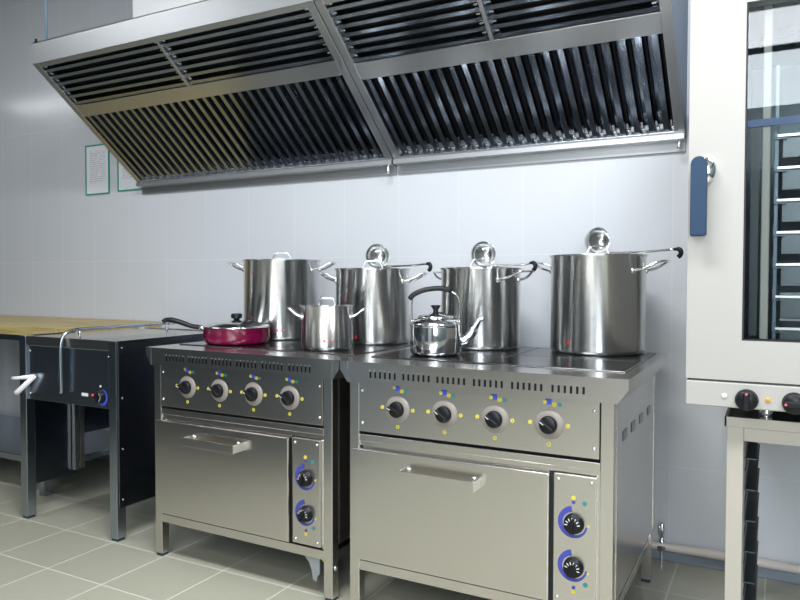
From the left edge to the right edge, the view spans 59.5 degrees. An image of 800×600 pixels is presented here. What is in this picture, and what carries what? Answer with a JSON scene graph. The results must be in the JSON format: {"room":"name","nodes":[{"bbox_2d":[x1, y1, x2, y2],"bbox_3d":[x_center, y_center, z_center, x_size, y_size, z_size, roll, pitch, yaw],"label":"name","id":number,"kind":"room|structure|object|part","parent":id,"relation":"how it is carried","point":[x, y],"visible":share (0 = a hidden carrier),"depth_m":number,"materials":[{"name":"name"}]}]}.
{"room":"commercial kitchen","nodes":[
{"label":"commercial kitchen","id":0,"kind":"room"},
{"bbox_2d":[0,0,799,564],"bbox_3d":[-1.563,-0.540,4.276,11.000,3.200,0.100,1,2,28],"label":"wall","id":1,"kind":"structure","parent":0,"point":[67,252],"depth_m":3.58,"materials":[{"name":"paint"}]},
{"bbox_2d":[85,144,109,194],"bbox_3d":[-1.893,-0.817,4.383,0.217,0.310,0.008,1,2,28],"label":"notice","id":2,"kind":"object","parent":1,"relation":"attached to","point":[97,157],"visible":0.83,"depth_m":4.38,"materials":[{"name":"paper"}]},
{"bbox_2d":[117,160,141,191],"bbox_3d":[-1.632,-0.819,4.243,0.224,0.310,0.008,1,2,28],"label":"notice","id":3,"kind":"object","parent":1,"relation":"attached to","point":[125,181],"visible":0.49,"depth_m":4.27,"materials":[{"name":"paper"}]},
{"bbox_2d":[98,455,799,583],"bbox_3d":[0.524,1.024,3.137,6.200,0.045,0.012,1,2,28],"label":"baseboard","id":4,"kind":"structure","parent":1,"relation":"attached to","point":[766,573],"depth_m":2.76,"materials":[{"name":"grey"}]},
{"bbox_2d":[314,0,687,173],"bbox_3d":[0.403,-0.932,2.769,1.294,0.697,0.728,1,2,28],"label":"exhaust hood","id":5,"kind":"object","parent":1,"relation":"attached to","point":[445,84],"visible":1,"depth_m":2.78,"materials":[{"name":"silver metal"}]},
{"bbox_3d":[0.398,-0.960,2.758,1.294,0.642,0.702,1,2,28],"label":"casing","id":6,"kind":"part","parent":5,"relation":"part of","materials":[{"name":"silver metal"}]},
{"bbox_3d":[0.967,-0.948,2.454,0.003,0.638,0.694,1,2,28],"label":"panel","id":7,"kind":"part","parent":5,"relation":"part of","materials":[{"name":"silver metal"}]},
{"bbox_2d":[652,540,799,573],"bbox_3d":[0.561,0.986,3.099,5.900,0.033,0.034,1,2,28],"label":"pipe","id":8,"kind":"object","parent":1,"relation":"attached to","point":[671,547],"visible":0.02,"depth_m":2.73,"materials":[{"name":"beige"}]},
{"bbox_2d":[657,522,665,561],"bbox_3d":[1.057,0.977,2.828,0.032,0.160,0.032,1,2,28],"label":"valve","id":9,"kind":"object","parent":8,"relation":"on","point":[661,526],"visible":1,"depth_m":2.82,"materials":[{"name":"silver metal"}]},
{"bbox_2d":[0,457,799,599],"bbox_3d":[-2.982,1.108,1.678,11.000,0.050,5.900,1,2,28],"label":"floor","id":10,"kind":"structure","parent":0,"point":[67,551],"depth_m":2.78,"materials":[{"name":"tile"}]},
{"bbox_2d":[0,315,160,495],"bbox_3d":[-2.329,0.566,4.258,1.700,0.888,0.690,1,2,28],"label":"bench","id":11,"kind":"object","parent":10,"relation":"on","point":[12,327],"visible":0.25,"depth_m":3.93,"materials":[{"name":"brown wood"}]},
{"bbox_3d":[-1.869,0.606,3.677,0.040,0.842,0.040,1,2,28],"label":"leg","id":12,"kind":"part","parent":11,"relation":"part of","materials":[{"name":"silver metal"}]},
{"bbox_2d":[0,414,109,460],"bbox_3d":[-2.331,0.827,4.261,1.640,0.035,0.640,1,2,28],"label":"shelf","id":13,"kind":"object","parent":11,"relation":"attached to","point":[97,441],"depth_m":4.04,"materials":[{"name":"silver metal"}]},
{"bbox_2d":[0,315,160,334],"bbox_3d":[-2.328,0.145,4.246,1.700,0.046,0.690,1,2,28],"label":"countertop","id":14,"kind":"structure","parent":11,"relation":"on","point":[9,324],"depth_m":3.93,"materials":[{"name":"brown wood"}]},
{"bbox_2d":[11,322,203,541],"bbox_3d":[-1.353,0.577,3.462,0.675,0.915,0.751,1,2,28],"label":"bain-marie","id":15,"kind":"object","parent":10,"relation":"on","point":[72,384],"visible":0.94,"depth_m":3.18,"materials":[{"name":"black metal"}]},
{"bbox_3d":[-1.771,0.596,3.333,0.047,0.858,0.047,1,2,28],"label":"leg","id":16,"kind":"part","parent":15,"relation":"part of","materials":[{"name":"silver metal"}]},
{"bbox_3d":[-1.351,0.336,3.456,0.567,0.253,0.648,1,2,28],"label":"panel","id":17,"kind":"part","parent":15,"relation":"part of","materials":[{"name":"silver metal"}]},
{"bbox_3d":[-1.643,0.522,3.618,0.006,0.725,0.648,1,2,28],"label":"panel","id":18,"kind":"part","parent":15,"relation":"part of","materials":[{"name":"silver metal"}]},
{"bbox_3d":[-1.652,0.521,3.565,0.024,0.683,0.026,1,2,28],"label":"post","id":19,"kind":"part","parent":15,"relation":"part of","materials":[{"name":"silver metal"}]},
{"bbox_3d":[-1.638,0.520,3.591,0.024,0.683,0.026,1,2,28],"label":"post","id":20,"kind":"part","parent":15,"relation":"part of","materials":[{"name":"silver metal"}]},
{"bbox_3d":[-1.314,0.424,3.054,0.054,0.054,0.029,1,2,28],"label":"knob","id":21,"kind":"part","parent":15,"relation":"part of","materials":[{"name":"black plastic"}]},
{"bbox_3d":[-1.228,0.605,3.043,0.047,0.858,0.047,1,2,28],"label":"leg","id":22,"kind":"part","parent":15,"relation":"part of","materials":[{"name":"silver metal"}]},
{"bbox_3d":[-1.049,0.531,3.325,0.004,0.725,0.693,1,2,28],"label":"panel","id":23,"kind":"part","parent":15,"relation":"part of","materials":[{"name":"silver metal"}]},
{"bbox_2d":[146,340,409,599],"bbox_3d":[-0.444,0.618,2.963,0.950,0.864,0.831,1,2,29],"label":"electric stove","id":24,"kind":"object","parent":10,"relation":"on","point":[252,442],"visible":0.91,"depth_m":2.60,"materials":[{"name":"silver metal"}]},
{"bbox_3d":[-0.981,0.651,2.884,0.038,0.777,0.038,1,2,29],"label":"leg","id":25,"kind":"part","parent":24,"relation":"part of","materials":[{"name":"silver metal"}]},
{"bbox_3d":[-0.854,0.346,2.758,0.053,0.053,0.034,25,13,26],"label":"knob","id":26,"kind":"part","parent":24,"relation":"part of","materials":[{"name":"black plastic"}]},
{"bbox_2d":[161,313,269,344],"bbox_3d":[-0.762,0.120,3.015,0.415,0.127,0.311,1,2,28],"label":"frying pan","id":27,"kind":"object","parent":24,"relation":"on","point":[236,331],"visible":1,"depth_m":2.90,"materials":[{"name":"red metal"}]},
{"bbox_3d":[-0.935,0.099,2.983,0.160,0.053,0.022,0,2,-3],"label":"handle","id":28,"kind":"part","parent":27,"relation":"part of","materials":[{"name":"black plastic"}]},
{"bbox_3d":[-0.698,0.100,2.995,0.284,0.030,0.284,1,2,28],"label":"lid","id":29,"kind":"part","parent":27,"relation":"part of","materials":[{"name":"silver metal"}]},
{"bbox_3d":[-0.698,0.071,2.994,0.048,0.029,0.048,1,2,28],"label":"lid knob","id":30,"kind":"part","parent":27,"relation":"part of","materials":[{"name":"black plastic"}]},
{"bbox_3d":[-0.706,0.348,2.676,0.053,0.053,0.034,40,19,22],"label":"knob","id":31,"kind":"part","parent":24,"relation":"part of","materials":[{"name":"black plastic"}]},
{"bbox_3d":[-0.620,0.354,2.660,0.805,0.165,0.009,1,2,29],"label":"control panel","id":32,"kind":"part","parent":24,"relation":"part of","materials":[{"name":"silver metal"}]},
{"bbox_3d":[-0.612,0.673,2.679,0.806,0.410,0.023,1,2,29],"label":"frame","id":33,"kind":"part","parent":24,"relation":"part of","materials":[{"name":"silver metal"}]},
{"bbox_3d":[-0.613,0.458,2.670,0.806,0.024,0.028,1,2,29],"label":"cross rail","id":34,"kind":"part","parent":24,"relation":"part of","materials":[{"name":"silver metal"}]},
{"bbox_3d":[-0.613,0.896,2.685,0.806,0.034,0.032,1,2,29],"label":"rail","id":35,"kind":"part","parent":24,"relation":"part of","materials":[{"name":"silver metal"}]},
{"bbox_2d":[155,378,341,547],"bbox_3d":[-0.466,0.565,2.959,0.835,0.605,0.808,1,2,28],"label":"oven","id":36,"kind":"object","parent":24,"relation":"in","point":[246,457],"depth_m":2.62,"materials":[{"name":"silver metal"}]},
{"bbox_3d":[-0.558,0.351,2.593,0.053,0.053,0.034,40,19,22],"label":"knob","id":37,"kind":"part","parent":24,"relation":"part of","materials":[{"name":"black plastic"}]},
{"bbox_2d":[146,344,409,379],"bbox_3d":[-0.432,0.225,2.971,0.950,0.071,0.786,1,2,29],"label":"countertop","id":38,"kind":"structure","parent":24,"relation":"on","point":[323,366],"depth_m":2.62,"materials":[{"name":"silver metal"}]},
{"bbox_2d":[228,252,335,339],"bbox_3d":[-0.554,-0.024,3.288,0.368,0.400,0.443,-1,2,-39],"label":"stock pot","id":39,"kind":"object","parent":24,"relation":"on","point":[270,286],"visible":0.89,"depth_m":3.13,"materials":[{"name":"silver metal"}]},
{"bbox_3d":[-0.761,-0.154,3.330,0.102,0.052,0.123,0,2,12],"label":"handle","id":40,"kind":"part","parent":39,"relation":"part of","materials":[{"name":"silver metal"}]},
{"bbox_3d":[-0.554,-0.204,3.283,0.098,0.041,0.008,0,2,0],"label":"lid handle","id":41,"kind":"part","parent":39,"relation":"part of","materials":[{"name":"silver metal"}]},
{"bbox_3d":[-0.554,-0.187,3.283,0.366,0.003,0.366,1,2,28],"label":"lid","id":42,"kind":"part","parent":39,"relation":"part of","materials":[{"name":"silver metal"}]},
{"bbox_3d":[-0.347,-0.151,3.239,0.102,0.052,0.123,0,2,12],"label":"handle","id":43,"kind":"part","parent":39,"relation":"part of","materials":[{"name":"silver metal"}]},
{"bbox_3d":[-0.410,0.354,2.511,0.053,0.053,0.034,40,19,22],"label":"knob","id":44,"kind":"part","parent":24,"relation":"part of","materials":[{"name":"black plastic"}]},
{"bbox_2d":[287,297,366,350],"bbox_3d":[-0.286,0.090,2.748,0.283,0.203,0.214,1,2,28],"label":"stock pot","id":45,"kind":"object","parent":24,"relation":"on","point":[324,327],"visible":1,"depth_m":2.66,"materials":[{"name":"silver metal"}]},
{"bbox_3d":[-0.407,0.054,2.743,0.068,0.052,0.086,0,2,-2],"label":"handle","id":46,"kind":"part","parent":45,"relation":"part of","materials":[{"name":"silver metal"}]},
{"bbox_3d":[-0.286,0.019,2.746,0.214,0.003,0.214,1,2,28],"label":"lid","id":47,"kind":"part","parent":45,"relation":"part of","materials":[{"name":"silver metal"}]},
{"bbox_3d":[-0.286,0.006,2.745,0.076,0.034,0.008,0,2,0],"label":"lid handle","id":48,"kind":"part","parent":45,"relation":"part of","materials":[{"name":"silver metal"}]},
{"bbox_3d":[-0.165,0.054,2.751,0.068,0.052,0.086,0,2,-2],"label":"handle","id":49,"kind":"part","parent":45,"relation":"part of","materials":[{"name":"silver metal"}]},
{"bbox_3d":[-0.243,0.664,2.474,0.038,0.777,0.038,1,2,29],"label":"leg","id":50,"kind":"part","parent":24,"relation":"part of","materials":[{"name":"silver metal"}]},
{"bbox_3d":[-0.072,0.894,2.788,0.030,0.030,0.667,1,2,29],"label":"rail","id":51,"kind":"part","parent":24,"relation":"part of","materials":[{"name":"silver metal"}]},
{"bbox_3d":[-0.043,0.563,2.786,0.004,0.585,0.706,1,2,29],"label":"panel","id":52,"kind":"part","parent":24,"relation":"part of","materials":[{"name":"black metal"}]},
{"bbox_2d":[318,260,427,344],"bbox_3d":[-0.119,0.005,3.046,0.335,0.357,0.425,-1,2,-38],"label":"stock pot","id":53,"kind":"object","parent":24,"relation":"on","point":[384,292],"visible":0.88,"depth_m":2.90,"materials":[{"name":"silver metal"}]},
{"bbox_3d":[-0.306,-0.097,3.096,0.103,0.052,0.122,1,2,16],"label":"handle","id":54,"kind":"part","parent":53,"relation":"part of","materials":[{"name":"silver metal"}]},
{"bbox_3d":[-0.119,-0.136,3.042,0.332,0.003,0.332,1,2,28],"label":"lid","id":55,"kind":"part","parent":53,"relation":"part of","materials":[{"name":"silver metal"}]},
{"bbox_3d":[-0.119,-0.153,3.042,0.098,0.041,0.008,0,2,0],"label":"lid handle","id":56,"kind":"part","parent":53,"relation":"part of","materials":[{"name":"silver metal"}]},
{"bbox_2d":[365,244,432,271],"bbox_3d":[0.000,-0.183,3.013,0.363,0.127,0.102,2,2,42],"label":"ladle","id":57,"kind":"object","parent":53,"relation":"on","point":[379,252],"visible":0.9,"depth_m":3.13,"materials":[{"name":"silver metal"}]},
{"bbox_2d":[365,244,388,267],"bbox_3d":[-0.107,-0.196,3.122,0.108,0.108,0.046,-1,2,-22],"label":"bowl","id":58,"kind":"object","parent":57,"relation":"on","point":[379,252],"depth_m":3.13,"materials":[{"name":"silver metal"}]},
{"bbox_3d":[0.003,-0.147,3.008,0.294,0.022,0.011,2,2,43],"label":"handle","id":59,"kind":"part","parent":57,"relation":"part of","materials":[{"name":"silver metal"}]},
{"bbox_3d":[0.068,-0.093,2.991,0.103,0.052,0.122,1,2,16],"label":"handle","id":60,"kind":"part","parent":53,"relation":"part of","materials":[{"name":"silver metal"}]},
{"bbox_2d":[340,346,666,599],"bbox_3d":[0.389,0.632,2.501,0.950,0.864,0.831,1,2,28],"label":"electric stove","id":61,"kind":"object","parent":10,"relation":"on","point":[521,473],"visible":0.99,"depth_m":2.18,"materials":[{"name":"silver metal"}]},
{"bbox_3d":[-0.147,0.665,2.414,0.038,0.777,0.038,1,2,28],"label":"leg","id":62,"kind":"part","parent":61,"relation":"part of","materials":[{"name":"silver metal"}]},
{"bbox_3d":[-0.018,0.361,2.290,0.053,0.053,0.034,25,13,25],"label":"knob","id":63,"kind":"part","parent":61,"relation":"part of","materials":[{"name":"black plastic"}]},
{"bbox_3d":[0.131,0.363,2.210,0.053,0.053,0.034,40,19,22],"label":"knob","id":64,"kind":"part","parent":61,"relation":"part of","materials":[{"name":"black plastic"}]},
{"bbox_2d":[408,286,483,356],"bbox_3d":[0.155,0.073,2.558,0.249,0.250,0.191,-1,2,-28],"label":"kettle","id":65,"kind":"object","parent":61,"relation":"on","point":[435,333],"visible":1,"depth_m":2.48,"materials":[{"name":"silver metal"}]},
{"bbox_3d":[0.130,0.054,2.544,0.132,0.024,0.132,0,2,3],"label":"lid","id":66,"kind":"part","parent":65,"relation":"part of","materials":[{"name":"silver metal"}]},
{"bbox_3d":[0.130,0.031,2.544,0.036,0.026,0.036,0,2,3],"label":"lid knob","id":67,"kind":"part","parent":65,"relation":"part of","materials":[{"name":"black plastic"}]},
{"bbox_3d":[0.256,0.116,2.540,0.100,0.117,0.044,0,2,3],"label":"spout","id":68,"kind":"part","parent":65,"relation":"part of","materials":[{"name":"silver metal"}]},
{"bbox_3d":[0.224,0.910,2.221,0.806,0.034,0.032,1,2,28],"label":"rail","id":69,"kind":"part","parent":61,"relation":"part of","materials":[{"name":"silver metal"}]},
{"bbox_3d":[0.217,0.368,2.195,0.805,0.165,0.009,1,2,28],"label":"control panel","id":70,"kind":"part","parent":61,"relation":"part of","materials":[{"name":"silver metal"}]},
{"bbox_3d":[0.225,0.687,2.215,0.806,0.410,0.023,1,2,28],"label":"frame","id":71,"kind":"part","parent":61,"relation":"part of","materials":[{"name":"silver metal"}]},
{"bbox_3d":[0.224,0.472,2.206,0.806,0.024,0.028,1,2,28],"label":"cross rail","id":72,"kind":"part","parent":61,"relation":"part of","materials":[{"name":"silver metal"}]},
{"bbox_2d":[433,259,533,350],"bbox_3d":[0.325,0.012,2.830,0.331,0.357,0.438,0,2,-8],"label":"stock pot","id":73,"kind":"object","parent":61,"relation":"on","point":[492,293],"visible":0.94,"depth_m":2.69,"materials":[{"name":"silver metal"}]},
{"bbox_3d":[0.199,-0.098,2.970,0.141,0.052,0.107,-1,2,-41],"label":"handle","id":74,"kind":"part","parent":73,"relation":"part of","materials":[{"name":"silver metal"}]},
{"bbox_3d":[0.326,-0.146,2.825,0.098,0.041,0.008,0,2,0],"label":"lid handle","id":75,"kind":"part","parent":73,"relation":"part of","materials":[{"name":"silver metal"}]},
{"bbox_3d":[0.326,-0.130,2.826,0.330,0.003,0.330,1,2,28],"label":"lid","id":76,"kind":"part","parent":73,"relation":"part of","materials":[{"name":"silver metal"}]},
{"bbox_2d":[471,241,537,271],"bbox_3d":[0.421,-0.176,2.811,0.102,0.127,0.310,-2,2,-45],"label":"ladle","id":77,"kind":"object","parent":73,"relation":"on","point":[483,249],"visible":0.94,"depth_m":2.91,"materials":[{"name":"silver metal"}]},
{"bbox_2d":[471,241,495,266],"bbox_3d":[0.338,-0.189,2.906,0.108,0.108,0.046,0,2,-19],"label":"bowl","id":78,"kind":"object","parent":77,"relation":"on","point":[483,249],"depth_m":2.92,"materials":[{"name":"silver metal"}]},
{"bbox_3d":[0.424,-0.140,2.805,0.011,0.022,0.242,-2,2,-45],"label":"handle","id":79,"kind":"part","parent":77,"relation":"part of","materials":[{"name":"silver metal"}]},
{"bbox_3d":[0.452,-0.089,2.684,0.141,0.052,0.107,-1,2,-41],"label":"handle","id":80,"kind":"part","parent":73,"relation":"part of","materials":[{"name":"silver metal"}]},
{"bbox_2d":[352,403,616,599],"bbox_3d":[0.365,0.580,2.495,0.823,0.605,0.801,1,2,28],"label":"oven","id":81,"kind":"object","parent":61,"relation":"in","point":[503,499],"depth_m":2.16,"materials":[{"name":"silver metal"}]},
{"bbox_3d":[0.280,0.366,2.130,0.053,0.053,0.034,40,19,22],"label":"knob","id":82,"kind":"part","parent":61,"relation":"part of","materials":[{"name":"black plastic"}]},
{"bbox_2d":[340,348,666,403],"bbox_3d":[0.400,0.239,2.510,0.950,0.071,0.786,1,2,28],"label":"stovetop","id":83,"kind":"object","parent":61,"relation":"on","point":[600,386],"depth_m":2.16,"materials":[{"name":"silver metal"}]},
{"bbox_3d":[0.430,0.368,2.050,0.053,0.053,0.034,40,19,22],"label":"knob","id":84,"kind":"part","parent":61,"relation":"part of","materials":[{"name":"black plastic"}]},
{"bbox_2d":[537,246,669,355],"bbox_3d":[0.749,-0.005,2.656,0.459,0.402,0.363,0,2,4],"label":"stock pot","id":85,"kind":"object","parent":61,"relation":"on","point":[598,301],"visible":0.97,"depth_m":2.50,"materials":[{"name":"silver metal"}]},
{"bbox_3d":[0.589,-0.127,2.785,0.106,0.052,0.145,1,2,40],"label":"handle","id":86,"kind":"part","parent":85,"relation":"part of","materials":[{"name":"silver metal"}]},
{"bbox_3d":[0.749,-0.169,2.651,0.362,0.003,0.362,1,2,28],"label":"lid","id":87,"kind":"part","parent":85,"relation":"part of","materials":[{"name":"silver metal"}]},
{"bbox_3d":[0.749,-0.185,2.651,0.098,0.041,0.008,0,2,0],"label":"lid handle","id":88,"kind":"part","parent":85,"relation":"part of","materials":[{"name":"silver metal"}]},
{"bbox_2d":[585,227,683,258],"bbox_3d":[0.873,-0.215,2.623,0.370,0.127,0.102,2,2,41],"label":"ladle","id":89,"kind":"object","parent":85,"relation":"on","point":[598,236],"visible":0.92,"depth_m":2.73,"materials":[{"name":"silver metal"}]},
{"bbox_2d":[585,227,609,253],"bbox_3d":[0.760,-0.228,2.731,0.108,0.108,0.046,-1,2,-23],"label":"bowl","id":90,"kind":"object","parent":89,"relation":"on","point":[598,236],"depth_m":2.74,"materials":[{"name":"silver metal"}]},
{"bbox_3d":[0.876,-0.179,2.618,0.301,0.022,0.011,2,2,41],"label":"handle","id":91,"kind":"part","parent":89,"relation":"part of","materials":[{"name":"silver metal"}]},
{"bbox_3d":[0.908,-0.118,2.520,0.106,0.052,0.145,1,2,40],"label":"handle","id":92,"kind":"part","parent":85,"relation":"part of","materials":[{"name":"silver metal"}]},
{"bbox_3d":[0.597,0.678,2.016,0.038,0.777,0.038,1,2,28],"label":"leg","id":93,"kind":"part","parent":61,"relation":"part of","materials":[{"name":"silver metal"}]},
{"bbox_3d":[0.763,0.909,2.333,0.030,0.030,0.667,1,2,28],"label":"rail","id":94,"kind":"part","parent":61,"relation":"part of","materials":[{"name":"silver metal"}]},
{"bbox_3d":[0.792,0.577,2.332,0.004,0.585,0.706,1,2,28],"label":"panel","id":95,"kind":"part","parent":61,"relation":"part of","materials":[{"name":"silver metal"}]},
{"bbox_3d":[0.930,0.661,2.637,0.038,0.777,0.038,1,2,28],"label":"leg","id":96,"kind":"part","parent":61,"relation":"part of","materials":[{"name":"silver metal"}]},
{"bbox_2d":[724,407,799,599],"bbox_3d":[1.341,0.693,2.014,0.710,0.774,0.703,1,2,28],"label":"stand","id":97,"kind":"object","parent":10,"relation":"on","point":[745,429],"visible":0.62,"depth_m":1.86,"materials":[{"name":"beige paint"}]},
{"bbox_3d":[0.895,0.709,1.880,0.040,0.748,0.040,1,2,28],"label":"leg","id":98,"kind":"part","parent":97,"relation":"part of","materials":[{"name":"beige paint"}]},
{"bbox_2d":[686,0,799,417],"bbox_3d":[1.327,-0.271,1.960,0.892,1.156,0.825,1,2,28],"label":"oven","id":99,"kind":"object","parent":97,"relation":"on","point":[745,54],"visible":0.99,"depth_m":1.82,"materials":[{"name":"white metal"}]},
{"bbox_3d":[0.770,-0.267,1.805,0.039,0.204,0.025,1,2,28],"label":"handle","id":100,"kind":"part","parent":99,"relation":"part of","materials":[{"name":"blue plastic"}]},
{"bbox_3d":[1.164,0.251,1.673,0.892,0.065,0.050,1,2,28],"label":"control panel","id":101,"kind":"part","parent":99,"relation":"part of","materials":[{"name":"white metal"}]},
{"bbox_3d":[0.879,0.256,1.778,0.055,0.055,0.034,1,2,28],"label":"knob","id":102,"kind":"part","parent":99,"relation":"part of","materials":[{"name":"black plastic"}]},
{"bbox_3d":[0.959,-0.299,1.836,0.020,0.945,0.030,1,2,28],"label":"chamber post","id":103,"kind":"part","parent":99,"relation":"part of","materials":[{"name":"silver metal"}]},
{"bbox_3d":[1.165,-0.320,1.655,0.630,0.857,0.043,1,2,28],"label":"glass trim","id":104,"kind":"part","parent":99,"relation":"part of","materials":[{"name":"black"}]},
{"bbox_2d":[774,318,799,339],"bbox_3d":[1.355,0.100,1.950,0.552,0.062,0.515,1,2,28],"label":"baking tray","id":105,"kind":"object","parent":99,"relation":"in","point":[791,327],"visible":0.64,"depth_m":1.85,"materials":[{"name":"grey metal"}]},
{"bbox_2d":[775,292,799,318],"bbox_3d":[1.355,0.016,1.947,0.552,0.062,0.515,1,2,28],"label":"baking tray","id":106,"kind":"object","parent":99,"relation":"in","point":[789,308],"visible":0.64,"depth_m":1.84,"materials":[{"name":"grey metal"}]},
{"bbox_2d":[775,263,799,286],"bbox_3d":[1.355,-0.069,1.945,0.552,0.062,0.515,1,2,28],"label":"baking tray","id":107,"kind":"object","parent":99,"relation":"in","point":[789,276],"visible":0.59,"depth_m":1.84,"materials":[{"name":"grey metal"}]},
{"bbox_2d":[776,198,799,230],"bbox_3d":[1.355,-0.237,1.940,0.552,0.062,0.515,1,2,28],"label":"baking tray","id":108,"kind":"object","parent":99,"relation":"in","point":[790,211],"visible":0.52,"depth_m":1.84,"materials":[{"name":"grey metal"}]},
{"bbox_2d":[776,230,799,258],"bbox_3d":[1.355,-0.153,1.942,0.552,0.062,0.515,1,2,28],"label":"baking tray","id":109,"kind":"object","parent":99,"relation":"in","point":[789,243],"visible":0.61,"depth_m":1.84,"materials":[{"name":"grey metal"}]},
{"bbox_2d":[777,165,799,198],"bbox_3d":[1.355,-0.322,1.938,0.552,0.062,0.515,1,2,28],"label":"baking tray","id":110,"kind":"object","parent":99,"relation":"in","point":[790,184],"visible":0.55,"depth_m":1.84,"materials":[{"name":"grey metal"}]},
{"bbox_2d":[778,132,799,165],"bbox_3d":[1.355,-0.406,1.935,0.552,0.062,0.515,1,2,28],"label":"baking tray","id":111,"kind":"object","parent":99,"relation":"in","point":[790,147],"visible":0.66,"depth_m":1.84,"materials":[{"name":"grey metal"}]},
{"bbox_3d":[0.973,0.258,1.728,0.055,0.055,0.034,1,2,28],"label":"knob","id":112,"kind":"part","parent":99,"relation":"part of","materials":[{"name":"black plastic"}]},
{"bbox_3d":[1.206,0.693,2.461,0.040,0.748,0.040,1,2,28],"label":"leg","id":113,"kind":"part","parent":97,"relation":"part of","materials":[{"name":"beige paint"}]},
{"bbox_3d":[1.341,0.319,2.004,0.710,0.026,0.703,1,2,28],"label":"frame","id":114,"kind":"part","parent":97,"relation":"part of","materials":[{"name":"beige paint"}]},
{"bbox_3d":[1.184,0.358,1.712,0.618,0.036,0.030,1,2,28],"label":"rail","id":115,"kind":"part","parent":97,"relation":"part of","materials":[{"name":"silver metal"}]},
{"bbox_3d":[-2.954,-2.092,1.630,11.000,0.050,6.000,1,2,28],"label":"ceiling","id":116,"kind":"structure","parent":0,"visible":0},
{"bbox_2d":[45,0,47,39],"bbox_3d":[-1.821,-1.715,3.598,0.011,0.813,0.012,1,2,28],"label":"suspension rod","id":117,"kind":"object","parent":116,"relation":"hanging from","point":[46,17],"visible":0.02,"depth_m":3.60,"materials":[{"name":"blue"}]},
{"bbox_2d":[33,0,396,193],"bbox_3d":[-0.935,-0.955,3.486,1.734,0.697,0.728,1,2,28],"label":"exhaust hood","id":118,"kind":"object","parent":117,"relation":"hanging from","point":[205,94],"visible":1,"depth_m":3.40,"materials":[{"name":"silver metal"}]},
{"bbox_2d":[133,0,202,17],"bbox_3d":[-1.073,-1.714,3.618,0.490,0.813,0.420,1,2,28],"label":"ventilation duct","id":119,"kind":"object","parent":118,"relation":"on","point":[140,7],"visible":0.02,"depth_m":3.49,"materials":[{"name":"white metal"}]},
{"bbox_3d":[-0.178,-0.968,3.066,0.003,0.638,0.694,1,2,28],"label":"panel","id":120,"kind":"part","parent":118,"relation":"part of","materials":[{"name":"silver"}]}
]}

